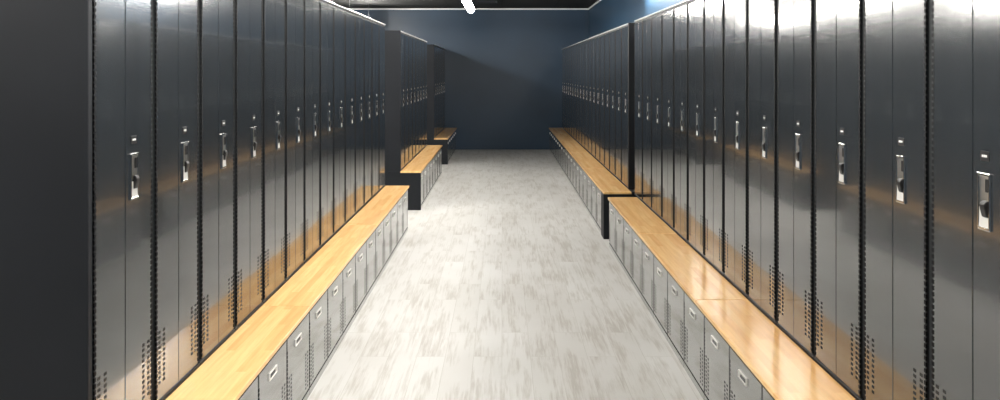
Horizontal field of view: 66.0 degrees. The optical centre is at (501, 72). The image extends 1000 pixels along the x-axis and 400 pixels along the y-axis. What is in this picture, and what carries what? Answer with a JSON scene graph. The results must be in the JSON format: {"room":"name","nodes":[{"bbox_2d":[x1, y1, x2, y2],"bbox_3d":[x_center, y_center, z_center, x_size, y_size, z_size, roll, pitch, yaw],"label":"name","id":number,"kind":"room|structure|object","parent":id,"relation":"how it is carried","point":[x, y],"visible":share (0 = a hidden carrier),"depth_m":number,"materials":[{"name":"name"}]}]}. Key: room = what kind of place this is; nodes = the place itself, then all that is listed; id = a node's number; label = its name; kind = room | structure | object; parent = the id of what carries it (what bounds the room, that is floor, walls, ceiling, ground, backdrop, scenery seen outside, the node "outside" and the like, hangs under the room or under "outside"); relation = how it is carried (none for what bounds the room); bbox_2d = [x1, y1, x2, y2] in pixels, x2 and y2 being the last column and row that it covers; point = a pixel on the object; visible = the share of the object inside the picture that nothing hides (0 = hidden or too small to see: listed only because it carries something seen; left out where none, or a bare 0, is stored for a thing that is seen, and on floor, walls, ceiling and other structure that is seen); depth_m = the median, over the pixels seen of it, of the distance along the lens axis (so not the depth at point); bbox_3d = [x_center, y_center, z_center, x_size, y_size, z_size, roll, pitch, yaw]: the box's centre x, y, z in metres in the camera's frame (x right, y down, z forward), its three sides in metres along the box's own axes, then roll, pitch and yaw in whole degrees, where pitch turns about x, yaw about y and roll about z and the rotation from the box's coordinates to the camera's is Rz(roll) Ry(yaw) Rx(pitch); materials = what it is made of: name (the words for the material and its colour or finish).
{"room":"changing room","nodes":[
{"label":"changing room","id":0,"kind":"room"},
{"bbox_2d":[329,0,598,7],"bbox_3d":[-2.135,-1.550,7.500,8.570,0.100,21.240,0,0,0],"label":"ceiling","id":1,"kind":"structure","parent":0,"point":[344,3],"depth_m":16.98,"materials":[{"name":"black paint"}]},
{"bbox_2d":[353,10,588,149],"bbox_3d":[-2.135,0.200,18.060,8.570,3.400,0.120,0,0,0],"label":"wall","id":2,"kind":"structure","parent":0,"point":[503,68],"depth_m":18.00,"materials":[{"name":"blue paint"}]},
{"bbox_2d":[347,8,587,9],"bbox_3d":[-2.135,-1.482,17.989,8.286,0.033,0.022,0,0,0],"label":"trim","id":3,"kind":"structure","parent":2,"relation":"attached to","point":[347,8],"depth_m":17.98,"materials":[{"name":"white"}]},
{"bbox_2d":[307,150,702,399],"bbox_3d":[-2.135,1.850,7.500,8.330,0.100,21.000,0,0,0],"label":"floor","id":4,"kind":"structure","parent":0,"point":[503,284],"depth_m":5.82,"materials":[{"name":"grey wood"}]},
{"bbox_2d":[164,369,257,399],"bbox_3d":[-1.502,1.545,3.167,0.875,0.510,0.447,0,0,0],"label":"locker","id":5,"kind":"object","parent":4,"relation":"on","point":[251,393],"visible":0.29,"depth_m":3.29,"materials":[{"name":"grey metal"}]},
{"bbox_2d":[151,0,199,399],"bbox_3d":[-1.623,0.370,3.167,0.614,1.840,0.447,0,0,0],"label":"locker","id":6,"kind":"object","parent":5,"relation":"on","point":[175,26],"visible":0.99,"depth_m":3.14,"materials":[{"name":"grey metal"}]},
{"bbox_2d":[196,334,285,399],"bbox_3d":[-1.502,1.545,3.615,0.875,0.510,0.447,0,0,0],"label":"locker","id":7,"kind":"object","parent":4,"relation":"on","point":[272,378],"visible":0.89,"depth_m":3.63,"materials":[{"name":"grey metal"}]},
{"bbox_2d":[198,0,234,363],"bbox_3d":[-1.623,0.370,3.615,0.614,1.840,0.447,0,0,0],"label":"locker","id":8,"kind":"object","parent":7,"relation":"on","point":[216,119],"visible":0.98,"depth_m":3.59,"materials":[{"name":"grey metal"}]},
{"bbox_2d":[233,307,309,399],"bbox_3d":[-1.502,1.545,4.064,0.875,0.510,0.447,0,0,0],"label":"locker","id":9,"kind":"object","parent":4,"relation":"on","point":[297,343],"visible":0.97,"depth_m":4.06,"materials":[{"name":"grey metal"}]},
{"bbox_2d":[233,0,262,330],"bbox_3d":[-1.623,0.370,4.064,0.614,1.840,0.447,0,0,0],"label":"locker","id":10,"kind":"object","parent":9,"relation":"on","point":[247,16],"visible":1,"depth_m":4.02,"materials":[{"name":"grey metal"}]},
{"bbox_2d":[260,285,327,393],"bbox_3d":[-1.502,1.545,4.513,0.875,0.510,0.447,0,0,0],"label":"locker","id":11,"kind":"object","parent":4,"relation":"on","point":[318,361],"visible":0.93,"depth_m":4.47,"materials":[{"name":"grey metal"}]},
{"bbox_2d":[262,0,285,302],"bbox_3d":[-1.623,0.370,4.513,0.614,1.840,0.447,0,0,0],"label":"locker","id":12,"kind":"object","parent":11,"relation":"on","point":[273,11],"visible":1,"depth_m":4.46,"materials":[{"name":"grey metal"}]},
{"bbox_2d":[262,225,376,308],"bbox_3d":[-1.193,1.301,5.390,0.272,0.023,2.256,0,0,0],"label":"board","id":13,"kind":"object","parent":11,"relation":"on","point":[310,282],"visible":0.89,"depth_m":5.04,"materials":[{"name":"brown wood"}]},
{"bbox_2d":[283,271,342,363],"bbox_3d":[-1.502,1.545,4.961,0.875,0.510,0.447,0,0,0],"label":"locker","id":14,"kind":"object","parent":4,"relation":"on","point":[334,292],"visible":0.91,"depth_m":4.93,"materials":[{"name":"grey metal"}]},
{"bbox_2d":[285,0,304,280],"bbox_3d":[-1.623,0.370,4.961,0.614,1.840,0.447,0,0,0],"label":"locker","id":15,"kind":"object","parent":14,"relation":"on","point":[294,9],"visible":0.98,"depth_m":4.91,"materials":[{"name":"grey metal"}]},
{"bbox_2d":[305,251,355,338],"bbox_3d":[-1.502,1.545,5.410,0.875,0.510,0.447,0,0,0],"label":"locker","id":16,"kind":"object","parent":4,"relation":"on","point":[348,273],"visible":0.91,"depth_m":5.38,"materials":[{"name":"grey metal"}]},
{"bbox_2d":[304,0,319,262],"bbox_3d":[-1.623,0.370,5.410,0.614,1.840,0.447,0,0,0],"label":"locker","id":17,"kind":"object","parent":16,"relation":"on","point":[311,7],"visible":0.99,"depth_m":5.35,"materials":[{"name":"grey metal"}]},
{"bbox_2d":[318,241,365,316],"bbox_3d":[-1.502,1.545,5.859,0.875,0.510,0.447,0,0,0],"label":"locker","id":18,"kind":"object","parent":4,"relation":"on","point":[360,256],"visible":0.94,"depth_m":5.83,"materials":[{"name":"grey metal"}]},
{"bbox_2d":[319,0,333,247],"bbox_3d":[-1.623,0.370,5.859,0.614,1.840,0.447,0,0,0],"label":"locker","id":19,"kind":"object","parent":18,"relation":"on","point":[326,9],"visible":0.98,"depth_m":5.84,"materials":[{"name":"grey metal"}]},
{"bbox_2d":[341,227,375,299],"bbox_3d":[-1.502,1.545,6.307,0.875,0.510,0.447,0,0,0],"label":"locker","id":20,"kind":"object","parent":4,"relation":"on","point":[370,242],"visible":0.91,"depth_m":6.28,"materials":[{"name":"grey metal"}]},
{"bbox_2d":[332,3,345,234],"bbox_3d":[-1.623,0.370,6.307,0.614,1.840,0.447,0,0,0],"label":"locker","id":21,"kind":"object","parent":20,"relation":"on","point":[338,11],"visible":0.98,"depth_m":6.26,"materials":[{"name":"grey metal"}]},
{"bbox_2d":[343,217,383,282],"bbox_3d":[-1.502,1.545,6.756,0.875,0.510,0.447,0,0,0],"label":"locker","id":22,"kind":"object","parent":4,"relation":"on","point":[379,231],"visible":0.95,"depth_m":6.74,"materials":[{"name":"grey metal"}]},
{"bbox_2d":[344,8,355,223],"bbox_3d":[-1.623,0.370,6.756,0.614,1.840,0.447,0,0,0],"label":"locker","id":23,"kind":"object","parent":22,"relation":"on","point":[349,14],"visible":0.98,"depth_m":6.72,"materials":[{"name":"grey metal"}]},
{"bbox_2d":[346,186,408,226],"bbox_3d":[-1.193,1.301,7.652,0.272,0.023,2.260,0,0,0],"label":"board","id":24,"kind":"object","parent":22,"relation":"on","point":[381,204],"visible":0.86,"depth_m":7.41,"materials":[{"name":"brown wood"}]},
{"bbox_2d":[353,211,390,269],"bbox_3d":[-1.502,1.545,7.204,0.875,0.510,0.447,0,0,0],"label":"locker","id":25,"kind":"object","parent":4,"relation":"on","point":[387,220],"visible":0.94,"depth_m":7.21,"materials":[{"name":"grey metal"}]},
{"bbox_2d":[354,12,363,213],"bbox_3d":[-1.623,0.370,7.204,0.614,1.840,0.447,0,0,0],"label":"locker","id":26,"kind":"object","parent":25,"relation":"on","point":[359,21],"visible":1,"depth_m":7.19,"materials":[{"name":"grey metal"}]},
{"bbox_2d":[377,187,407,237],"bbox_3d":[-1.502,1.545,8.550,0.875,0.510,0.447,0,0,0],"label":"locker","id":27,"kind":"object","parent":4,"relation":"on","point":[405,196],"visible":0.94,"depth_m":8.55,"materials":[{"name":"grey metal"}]},
{"bbox_2d":[378,22,385,190],"bbox_3d":[-1.623,0.370,8.550,0.614,1.840,0.447,0,0,0],"label":"locker","id":28,"kind":"object","parent":27,"relation":"on","point":[381,25],"visible":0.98,"depth_m":8.50,"materials":[{"name":"grey metal"}]},
{"bbox_2d":[391,203,396,257],"bbox_3d":[-1.502,1.545,7.653,0.875,0.510,0.447,0,0,0],"label":"locker","id":29,"kind":"object","parent":4,"relation":"on","point":[394,209],"visible":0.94,"depth_m":7.61,"materials":[{"name":"grey metal"}]},
{"bbox_2d":[363,16,371,205],"bbox_3d":[-1.623,0.370,7.653,0.614,1.840,0.447,0,0,0],"label":"locker","id":30,"kind":"object","parent":29,"relation":"on","point":[367,21],"visible":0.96,"depth_m":7.62,"materials":[{"name":"grey metal"}]},
{"bbox_2d":[397,196,402,247],"bbox_3d":[-1.502,1.545,8.101,0.875,0.510,0.447,0,0,0],"label":"locker","id":31,"kind":"object","parent":4,"relation":"on","point":[400,202],"visible":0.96,"depth_m":8.05,"materials":[{"name":"grey metal"}]},
{"bbox_2d":[371,19,378,197],"bbox_3d":[-1.623,0.370,8.101,0.615,1.840,0.447,0,0,0],"label":"locker","id":32,"kind":"object","parent":31,"relation":"on","point":[375,27],"visible":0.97,"depth_m":8.10,"materials":[{"name":"grey metal"}]},
{"bbox_2d":[384,171,420,209],"bbox_3d":[-1.496,1.545,10.075,0.869,0.510,0.027,0,0,0],"label":"end panel","id":33,"kind":"object","parent":4,"relation":"on","point":[392,178],"visible":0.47,"depth_m":10.06,"materials":[{"name":"black metal"}]},
{"bbox_2d":[385,30,400,170],"bbox_3d":[-1.628,0.370,10.075,0.604,1.840,0.027,0,0,0],"label":"end panel","id":34,"kind":"object","parent":33,"relation":"on","point":[392,37],"visible":0.42,"depth_m":10.06,"materials":[{"name":"black metal"}]},
{"bbox_2d":[421,170,423,207],"bbox_3d":[-1.502,1.545,10.314,0.875,0.510,0.447,0,0,0],"label":"locker","id":35,"kind":"object","parent":4,"relation":"on","point":[422,172],"visible":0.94,"depth_m":10.38,"materials":[{"name":"grey metal"}]},
{"bbox_2d":[401,31,404,169],"bbox_3d":[-1.623,0.370,10.314,0.614,1.840,0.447,0,0,0],"label":"locker","id":36,"kind":"object","parent":35,"relation":"on","point":[402,32],"visible":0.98,"depth_m":10.30,"materials":[{"name":"grey metal"}]},
{"bbox_2d":[400,156,433,172],"bbox_3d":[-1.193,1.301,10.980,0.272,0.023,1.836,0,0,0],"label":"board","id":37,"kind":"object","parent":35,"relation":"on","point":[418,164],"visible":1,"depth_m":10.79,"materials":[{"name":"brown wood"}]},
{"bbox_2d":[412,157,432,192],"bbox_3d":[-1.502,1.545,11.660,0.875,0.510,0.447,0,0,0],"label":"locker","id":38,"kind":"object","parent":4,"relation":"on","point":[431,187],"visible":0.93,"depth_m":11.67,"materials":[{"name":"grey metal"}]},
{"bbox_2d":[412,36,415,158],"bbox_3d":[-1.623,0.370,11.660,0.613,1.840,0.447,0,0,0],"label":"locker","id":39,"kind":"object","parent":38,"relation":"on","point":[413,37],"visible":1,"depth_m":11.57,"materials":[{"name":"grey metal"}]},
{"bbox_2d":[415,154,434,186],"bbox_3d":[-1.502,1.545,12.109,0.875,0.510,0.447,0,0,0],"label":"locker","id":40,"kind":"object","parent":4,"relation":"on","point":[433,159],"visible":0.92,"depth_m":12.05,"materials":[{"name":"grey metal"}]},
{"bbox_2d":[415,37,418,154],"bbox_3d":[-1.623,0.370,12.109,0.614,1.840,0.447,0,0,0],"label":"locker","id":41,"kind":"object","parent":40,"relation":"on","point":[416,38],"visible":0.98,"depth_m":12.12,"materials":[{"name":"grey metal"}]},
{"bbox_2d":[424,166,426,202],"bbox_3d":[-1.502,1.545,10.763,0.875,0.510,0.447,0,0,0],"label":"locker","id":42,"kind":"object","parent":4,"relation":"on","point":[425,169],"visible":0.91,"depth_m":10.79,"materials":[{"name":"grey metal"}]},
{"bbox_2d":[404,33,408,165],"bbox_3d":[-1.623,0.370,10.763,0.614,1.840,0.447,0,0,0],"label":"locker","id":43,"kind":"object","parent":42,"relation":"on","point":[405,34],"visible":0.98,"depth_m":10.72,"materials":[{"name":"grey metal"}]},
{"bbox_2d":[418,151,436,183],"bbox_3d":[-1.502,1.545,12.557,0.875,0.510,0.447,0,0,0],"label":"locker","id":44,"kind":"object","parent":4,"relation":"on","point":[420,151],"visible":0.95,"depth_m":12.48,"materials":[{"name":"grey metal"}]},
{"bbox_2d":[418,38,421,151],"bbox_3d":[-1.623,0.370,12.557,0.614,1.840,0.447,0,0,0],"label":"locker","id":45,"kind":"object","parent":44,"relation":"on","point":[419,39],"visible":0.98,"depth_m":12.57,"materials":[{"name":"grey metal"}]},
{"bbox_2d":[427,162,429,197],"bbox_3d":[-1.502,1.545,11.211,0.875,0.510,0.447,0,0,0],"label":"locker","id":46,"kind":"object","parent":4,"relation":"on","point":[428,165],"visible":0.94,"depth_m":11.23,"materials":[{"name":"grey metal"}]},
{"bbox_2d":[408,34,412,161],"bbox_3d":[-1.623,0.370,11.211,0.614,1.840,0.447,0,0,0],"label":"locker","id":47,"kind":"object","parent":46,"relation":"on","point":[409,35],"visible":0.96,"depth_m":11.19,"materials":[{"name":"grey metal"}]},
{"bbox_2d":[427,138,447,163],"bbox_3d":[-1.496,1.545,15.085,0.869,0.510,0.027,0,0,0],"label":"end panel","id":48,"kind":"object","parent":4,"relation":"on","point":[430,141],"visible":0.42,"depth_m":15.07,"materials":[{"name":"black metal"}]},
{"bbox_2d":[427,44,433,137],"bbox_3d":[-1.628,0.370,15.085,0.604,1.840,0.027,0,0,0],"label":"end panel","id":49,"kind":"object","parent":48,"relation":"on","point":[430,47],"visible":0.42,"depth_m":15.07,"materials":[{"name":"black metal"}]},
{"bbox_2d":[570,155,572,186],"bbox_3d":[1.556,1.545,12.267,0.909,0.510,0.496,0,0,0],"label":"locker","id":50,"kind":"object","parent":4,"relation":"on","point":[571,157],"visible":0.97,"depth_m":12.28,"materials":[{"name":"grey metal"}]},
{"bbox_2d":[588,38,591,154],"bbox_3d":[1.693,0.370,12.267,0.614,1.840,0.496,0,0,0],"label":"locker","id":51,"kind":"object","parent":50,"relation":"on","point":[590,39],"visible":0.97,"depth_m":12.18,"materials":[{"name":"grey metal"}]},
{"bbox_2d":[565,147,585,178],"bbox_3d":[1.556,1.545,13.263,0.909,0.510,0.496,0,0,0],"label":"locker","id":52,"kind":"object","parent":4,"relation":"on","point":[566,151],"visible":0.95,"depth_m":13.23,"materials":[{"name":"grey metal"}]},
{"bbox_2d":[582,40,584,147],"bbox_3d":[1.693,0.370,13.263,0.614,1.840,0.496,0,0,0],"label":"locker","id":53,"kind":"object","parent":52,"relation":"on","point":[583,41],"visible":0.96,"depth_m":13.22,"materials":[{"name":"grey metal"}]},
{"bbox_2d":[568,150,586,181],"bbox_3d":[1.556,1.545,12.765,0.909,0.510,0.496,0,0,0],"label":"locker","id":54,"kind":"object","parent":4,"relation":"on","point":[586,150],"visible":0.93,"depth_m":12.78,"materials":[{"name":"grey metal"}]},
{"bbox_2d":[585,39,588,150],"bbox_3d":[1.693,0.370,12.765,0.614,1.840,0.496,0,0,0],"label":"locker","id":55,"kind":"object","parent":54,"relation":"on","point":[586,40],"visible":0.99,"depth_m":12.76,"materials":[{"name":"grey metal"}]},
{"bbox_2d":[579,166,582,202],"bbox_3d":[1.556,1.545,10.772,0.909,0.510,0.496,0,0,0],"label":"locker","id":56,"kind":"object","parent":4,"relation":"on","point":[580,168],"visible":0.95,"depth_m":10.73,"materials":[{"name":"grey metal"}]},
{"bbox_2d":[570,153,604,168],"bbox_3d":[1.246,1.301,11.400,0.306,0.023,1.996,0,0,0],"label":"board","id":57,"kind":"object","parent":56,"relation":"on","point":[585,160],"visible":0.89,"depth_m":11.28,"materials":[{"name":"brown wood"}]},
{"bbox_2d":[600,33,604,165],"bbox_3d":[1.693,0.370,10.772,0.614,1.840,0.496,0,0,0],"label":"locker","id":58,"kind":"object","parent":56,"relation":"on","point":[602,37],"visible":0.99,"depth_m":10.73,"materials":[{"name":"grey metal"}]},
{"bbox_2d":[573,158,596,191],"bbox_3d":[1.556,1.545,11.768,0.909,0.510,0.496,0,0,0],"label":"locker","id":59,"kind":"object","parent":4,"relation":"on","point":[574,161],"visible":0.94,"depth_m":11.77,"materials":[{"name":"grey metal"}]},
{"bbox_2d":[591,36,595,158],"bbox_3d":[1.693,0.370,11.768,0.614,1.840,0.496,0,0,0],"label":"locker","id":60,"kind":"object","parent":59,"relation":"on","point":[594,37],"visible":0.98,"depth_m":11.66,"materials":[{"name":"grey metal"}]},
{"bbox_2d":[576,160,599,196],"bbox_3d":[1.556,1.545,11.270,0.909,0.510,0.496,0,0,0],"label":"locker","id":61,"kind":"object","parent":4,"relation":"on","point":[577,164],"visible":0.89,"depth_m":11.30,"materials":[{"name":"grey metal"}]},
{"bbox_2d":[596,34,600,161],"bbox_3d":[1.693,0.370,11.270,0.614,1.840,0.496,0,0,0],"label":"locker","id":62,"kind":"object","parent":61,"relation":"on","point":[599,35],"visible":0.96,"depth_m":11.18,"materials":[{"name":"grey metal"}]},
{"bbox_2d":[583,170,610,209],"bbox_3d":[1.556,1.545,10.274,0.909,0.510,0.496,0,0,0],"label":"locker","id":63,"kind":"object","parent":4,"relation":"on","point":[584,173],"visible":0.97,"depth_m":10.23,"materials":[{"name":"grey metal"}]},
{"bbox_2d":[604,31,609,170],"bbox_3d":[1.693,0.370,10.274,0.614,1.840,0.496,0,0,0],"label":"locker","id":64,"kind":"object","parent":63,"relation":"on","point":[607,33],"visible":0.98,"depth_m":10.22,"materials":[{"name":"grey metal"}]},
{"bbox_2d":[587,173,612,217],"bbox_3d":[1.556,1.545,9.775,0.909,0.510,0.496,0,0,0],"label":"locker","id":65,"kind":"object","parent":4,"relation":"on","point":[589,181],"visible":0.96,"depth_m":9.75,"materials":[{"name":"grey metal"}]},
{"bbox_2d":[609,28,615,175],"bbox_3d":[1.693,0.370,9.775,0.614,1.840,0.496,0,0,0],"label":"locker","id":66,"kind":"object","parent":65,"relation":"on","point":[612,31],"visible":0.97,"depth_m":9.75,"materials":[{"name":"grey metal"}]},
{"bbox_2d":[592,181,622,223],"bbox_3d":[1.556,1.545,9.277,0.909,0.510,0.496,0,0,0],"label":"locker","id":67,"kind":"object","parent":4,"relation":"on","point":[594,187],"visible":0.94,"depth_m":9.22,"materials":[{"name":"grey metal"}]},
{"bbox_2d":[615,26,621,181],"bbox_3d":[1.693,0.370,9.277,0.614,1.840,0.496,0,0,0],"label":"locker","id":68,"kind":"object","parent":67,"relation":"on","point":[618,45],"visible":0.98,"depth_m":9.25,"materials":[{"name":"grey metal"}]},
{"bbox_2d":[596,184,625,231],"bbox_3d":[1.556,1.545,8.779,0.909,0.510,0.496,0,0,0],"label":"locker","id":69,"kind":"object","parent":4,"relation":"on","point":[598,193],"visible":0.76,"depth_m":8.84,"materials":[{"name":"grey metal"}]},
{"bbox_2d":[621,23,627,187],"bbox_3d":[1.693,0.370,8.779,0.614,1.840,0.496,0,0,0],"label":"locker","id":70,"kind":"object","parent":69,"relation":"on","point":[625,26],"visible":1,"depth_m":8.73,"materials":[{"name":"grey metal"}]},
{"bbox_2d":[601,189,638,238],"bbox_3d":[1.548,1.545,8.417,0.903,0.510,0.224,0,0,0],"label":"end panel","id":71,"kind":"object","parent":4,"relation":"on","point":[604,197],"visible":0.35,"depth_m":8.30,"materials":[{"name":"black metal"}]},
{"bbox_2d":[583,168,631,193],"bbox_3d":[1.246,1.301,9.350,0.306,0.023,2.096,0,0,0],"label":"board","id":72,"kind":"object","parent":71,"relation":"on","point":[603,179],"visible":1,"depth_m":9.11,"materials":[{"name":"brown wood"}]},
{"bbox_2d":[628,23,634,188],"bbox_3d":[1.698,0.370,8.511,0.604,1.840,0.035,0,0,0],"label":"end panel","id":73,"kind":"object","parent":71,"relation":"on","point":[631,34],"visible":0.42,"depth_m":8.49,"materials":[{"name":"black metal"}]},
{"bbox_2d":[609,202,646,256],"bbox_3d":[1.556,1.545,7.732,0.909,0.510,0.467,0,0,0],"label":"locker","id":74,"kind":"object","parent":4,"relation":"on","point":[612,211],"visible":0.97,"depth_m":7.72,"materials":[{"name":"grey metal"}]},
{"bbox_2d":[634,18,642,200],"bbox_3d":[1.693,0.370,7.912,0.614,1.840,0.467,0,0,0],"label":"locker","id":75,"kind":"object","parent":74,"relation":"on","point":[638,27],"visible":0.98,"depth_m":7.90,"materials":[{"name":"grey metal"}]},
{"bbox_2d":[616,206,651,267],"bbox_3d":[1.556,1.545,7.264,0.909,0.510,0.467,0,0,0],"label":"locker","id":76,"kind":"object","parent":4,"relation":"on","point":[619,219],"visible":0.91,"depth_m":7.26,"materials":[{"name":"grey metal"}]},
{"bbox_2d":[642,14,652,208],"bbox_3d":[1.693,0.370,7.444,0.614,1.840,0.467,0,0,0],"label":"locker","id":77,"kind":"object","parent":76,"relation":"on","point":[647,20],"visible":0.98,"depth_m":7.41,"materials":[{"name":"grey metal"}]},
{"bbox_2d":[651,10,662,218],"bbox_3d":[1.693,0.370,6.975,0.614,1.840,0.467,0,0,0],"label":"locker","id":78,"kind":"object","parent":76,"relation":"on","point":[657,17],"visible":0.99,"depth_m":6.93,"materials":[{"name":"grey metal"}]},
{"bbox_2d":[623,216,664,282],"bbox_3d":[1.556,1.545,6.795,0.909,0.510,0.467,0,0,0],"label":"locker","id":79,"kind":"object","parent":4,"relation":"on","point":[627,239],"visible":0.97,"depth_m":6.80,"materials":[{"name":"grey metal"}]},
{"bbox_2d":[632,228,677,298],"bbox_3d":[1.556,1.545,6.327,0.909,0.510,0.467,0,0,0],"label":"locker","id":80,"kind":"object","parent":4,"relation":"on","point":[636,241],"visible":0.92,"depth_m":6.30,"materials":[{"name":"grey metal"}]},
{"bbox_2d":[608,197,675,235],"bbox_3d":[1.246,1.301,7.066,0.306,0.023,1.807,0,0,0],"label":"board","id":81,"kind":"object","parent":80,"relation":"on","point":[640,218],"visible":0.86,"depth_m":6.89,"materials":[{"name":"brown wood"}]},
{"bbox_2d":[662,5,675,229],"bbox_3d":[1.693,0.370,6.507,0.614,1.840,0.467,0,0,0],"label":"locker","id":82,"kind":"object","parent":80,"relation":"on","point":[668,18],"visible":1,"depth_m":6.47,"materials":[{"name":"grey metal"}]},
{"bbox_2d":[642,240,690,318],"bbox_3d":[1.556,1.545,5.858,0.909,0.510,0.467,0,0,0],"label":"locker","id":83,"kind":"object","parent":4,"relation":"on","point":[647,255],"visible":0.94,"depth_m":5.82,"materials":[{"name":"grey metal"}]},
{"bbox_2d":[674,0,688,242],"bbox_3d":[1.693,0.370,6.038,0.614,1.840,0.467,0,0,0],"label":"locker","id":84,"kind":"object","parent":83,"relation":"on","point":[681,11],"visible":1,"depth_m":6.01,"materials":[{"name":"grey metal"}]},
{"bbox_2d":[654,251,713,339],"bbox_3d":[1.556,1.545,5.390,0.909,0.510,0.467,0,0,0],"label":"locker","id":85,"kind":"object","parent":4,"relation":"on","point":[660,272],"visible":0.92,"depth_m":5.38,"materials":[{"name":"grey metal"}]},
{"bbox_2d":[687,0,704,257],"bbox_3d":[1.693,0.370,5.570,0.614,1.840,0.467,0,0,0],"label":"locker","id":86,"kind":"object","parent":85,"relation":"on","point":[696,13],"visible":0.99,"depth_m":5.51,"materials":[{"name":"grey metal"}]},
{"bbox_2d":[667,268,734,366],"bbox_3d":[1.556,1.545,4.921,0.909,0.510,0.467,0,0,0],"label":"locker","id":87,"kind":"object","parent":4,"relation":"on","point":[675,338],"visible":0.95,"depth_m":4.91,"materials":[{"name":"grey metal"}]},
{"bbox_2d":[704,0,724,275],"bbox_3d":[1.693,0.370,5.101,0.614,1.840,0.467,0,0,0],"label":"locker","id":88,"kind":"object","parent":87,"relation":"on","point":[714,9],"visible":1,"depth_m":5.07,"materials":[{"name":"grey metal"}]},
{"bbox_2d":[684,287,760,399],"bbox_3d":[1.556,1.545,4.453,0.909,0.510,0.467,0,0,0],"label":"locker","id":89,"kind":"object","parent":4,"relation":"on","point":[694,319],"visible":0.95,"depth_m":4.43,"materials":[{"name":"grey metal"}]},
{"bbox_2d":[639,234,747,302],"bbox_3d":[1.246,1.301,5.265,0.306,0.023,1.786,0,0,0],"label":"board","id":90,"kind":"object","parent":89,"relation":"on","point":[693,273],"visible":0.89,"depth_m":5.04,"materials":[{"name":"brown wood"}]},
{"bbox_2d":[724,0,748,296],"bbox_3d":[1.693,0.370,4.633,0.613,1.840,0.467,0,0,0],"label":"locker","id":91,"kind":"object","parent":89,"relation":"on","point":[736,13],"visible":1,"depth_m":4.60,"materials":[{"name":"grey metal"}]},
{"bbox_2d":[704,311,792,399],"bbox_3d":[1.556,1.545,3.984,0.909,0.510,0.467,0,0,0],"label":"locker","id":92,"kind":"object","parent":4,"relation":"on","point":[717,350],"visible":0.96,"depth_m":4.00,"materials":[{"name":"grey metal"}]},
{"bbox_2d":[747,0,777,323],"bbox_3d":[1.693,0.370,4.164,0.614,1.840,0.467,0,0,0],"label":"locker","id":93,"kind":"object","parent":92,"relation":"on","point":[763,14],"visible":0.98,"depth_m":4.12,"materials":[{"name":"grey metal"}]},
{"bbox_2d":[730,341,833,399],"bbox_3d":[1.556,1.545,3.516,0.909,0.510,0.467,0,0,0],"label":"locker","id":94,"kind":"object","parent":4,"relation":"on","point":[744,385],"visible":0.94,"depth_m":3.55,"materials":[{"name":"grey metal"}]},
{"bbox_2d":[776,0,815,358],"bbox_3d":[1.693,0.370,3.696,0.614,1.840,0.467,0,0,0],"label":"locker","id":95,"kind":"object","parent":94,"relation":"on","point":[796,267],"visible":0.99,"depth_m":3.66,"materials":[{"name":"grey metal"}]},
{"bbox_2d":[814,0,864,399],"bbox_3d":[1.693,0.370,3.227,0.614,1.840,0.467,0,0,0],"label":"locker","id":96,"kind":"object","parent":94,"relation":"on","point":[839,27],"visible":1,"depth_m":3.18,"materials":[{"name":"grey metal"}]},
{"bbox_2d":[763,378,856,399],"bbox_3d":[1.556,1.545,3.047,0.909,0.510,0.467,0,0,0],"label":"locker","id":97,"kind":"object","parent":4,"relation":"on","point":[766,395],"visible":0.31,"depth_m":3.22,"materials":[{"name":"grey metal"}]},
{"bbox_2d":[864,0,932,399],"bbox_3d":[1.693,0.370,2.759,0.614,1.840,0.467,0,0,0],"label":"locker","id":98,"kind":"object","parent":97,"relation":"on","point":[898,37],"visible":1,"depth_m":2.73,"materials":[{"name":"grey metal"}]},
{"bbox_3d":[-1.495,1.545,2.479,0.869,0.510,0.027,0,0,0],"label":"end panel","id":99,"kind":"object","parent":4,"relation":"on","visible":0},
{"bbox_2d":[0,0,91,399],"bbox_3d":[-1.628,0.370,2.479,0.604,1.840,0.027,0,0,0],"label":"end panel","id":100,"kind":"object","parent":99,"relation":"on","point":[46,45],"visible":1,"depth_m":2.47,"materials":[{"name":"black metal"}]},
{"bbox_3d":[-1.502,1.545,2.718,0.875,0.510,0.447,0,0,0],"label":"locker","id":101,"kind":"object","parent":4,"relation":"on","visible":0},
{"bbox_2d":[92,0,151,399],"bbox_3d":[-1.623,0.370,2.718,0.614,1.840,0.447,0,0,0],"label":"locker","id":102,"kind":"object","parent":101,"relation":"on","point":[121,29],"visible":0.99,"depth_m":2.69,"materials":[{"name":"grey metal"}]},
{"bbox_2d":[166,306,310,399],"bbox_3d":[-1.193,1.301,3.362,0.272,0.023,1.792,0,0,0],"label":"bench","id":103,"kind":"object","parent":101,"relation":"on","point":[230,370],"visible":1,"depth_m":3.50,"materials":[{"name":"brown wood"}]},
{"bbox_3d":[1.555,1.545,2.110,0.909,0.510,0.467,0,0,0],"label":"locker","id":104,"kind":"object","parent":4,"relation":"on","visible":0},
{"bbox_2d":[932,0,999,399],"bbox_3d":[1.693,0.370,2.290,0.614,1.840,0.467,0,0,0],"label":"locker","id":105,"kind":"object","parent":104,"relation":"on","point":[966,33],"visible":1,"depth_m":2.33,"materials":[{"name":"grey metal"}]},
{"bbox_3d":[1.555,1.545,2.579,0.909,0.510,0.467,0,0,0],"label":"locker","id":106,"kind":"object","parent":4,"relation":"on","visible":0},
{"bbox_2d":[695,300,855,399],"bbox_3d":[1.246,1.301,3.460,0.306,0.023,1.816,0,0,0],"label":"bench","id":107,"kind":"object","parent":106,"relation":"on","point":[781,366],"visible":1,"depth_m":3.52,"materials":[{"name":"brown wood"}]},
{"bbox_2d":[589,0,684,37],"bbox_3d":[2.090,0.200,7.440,0.120,3.400,21.120,0,0,0],"label":"wall","id":108,"kind":"structure","parent":0,"point":[606,15],"depth_m":13.42,"materials":[{"name":"blue paint"}]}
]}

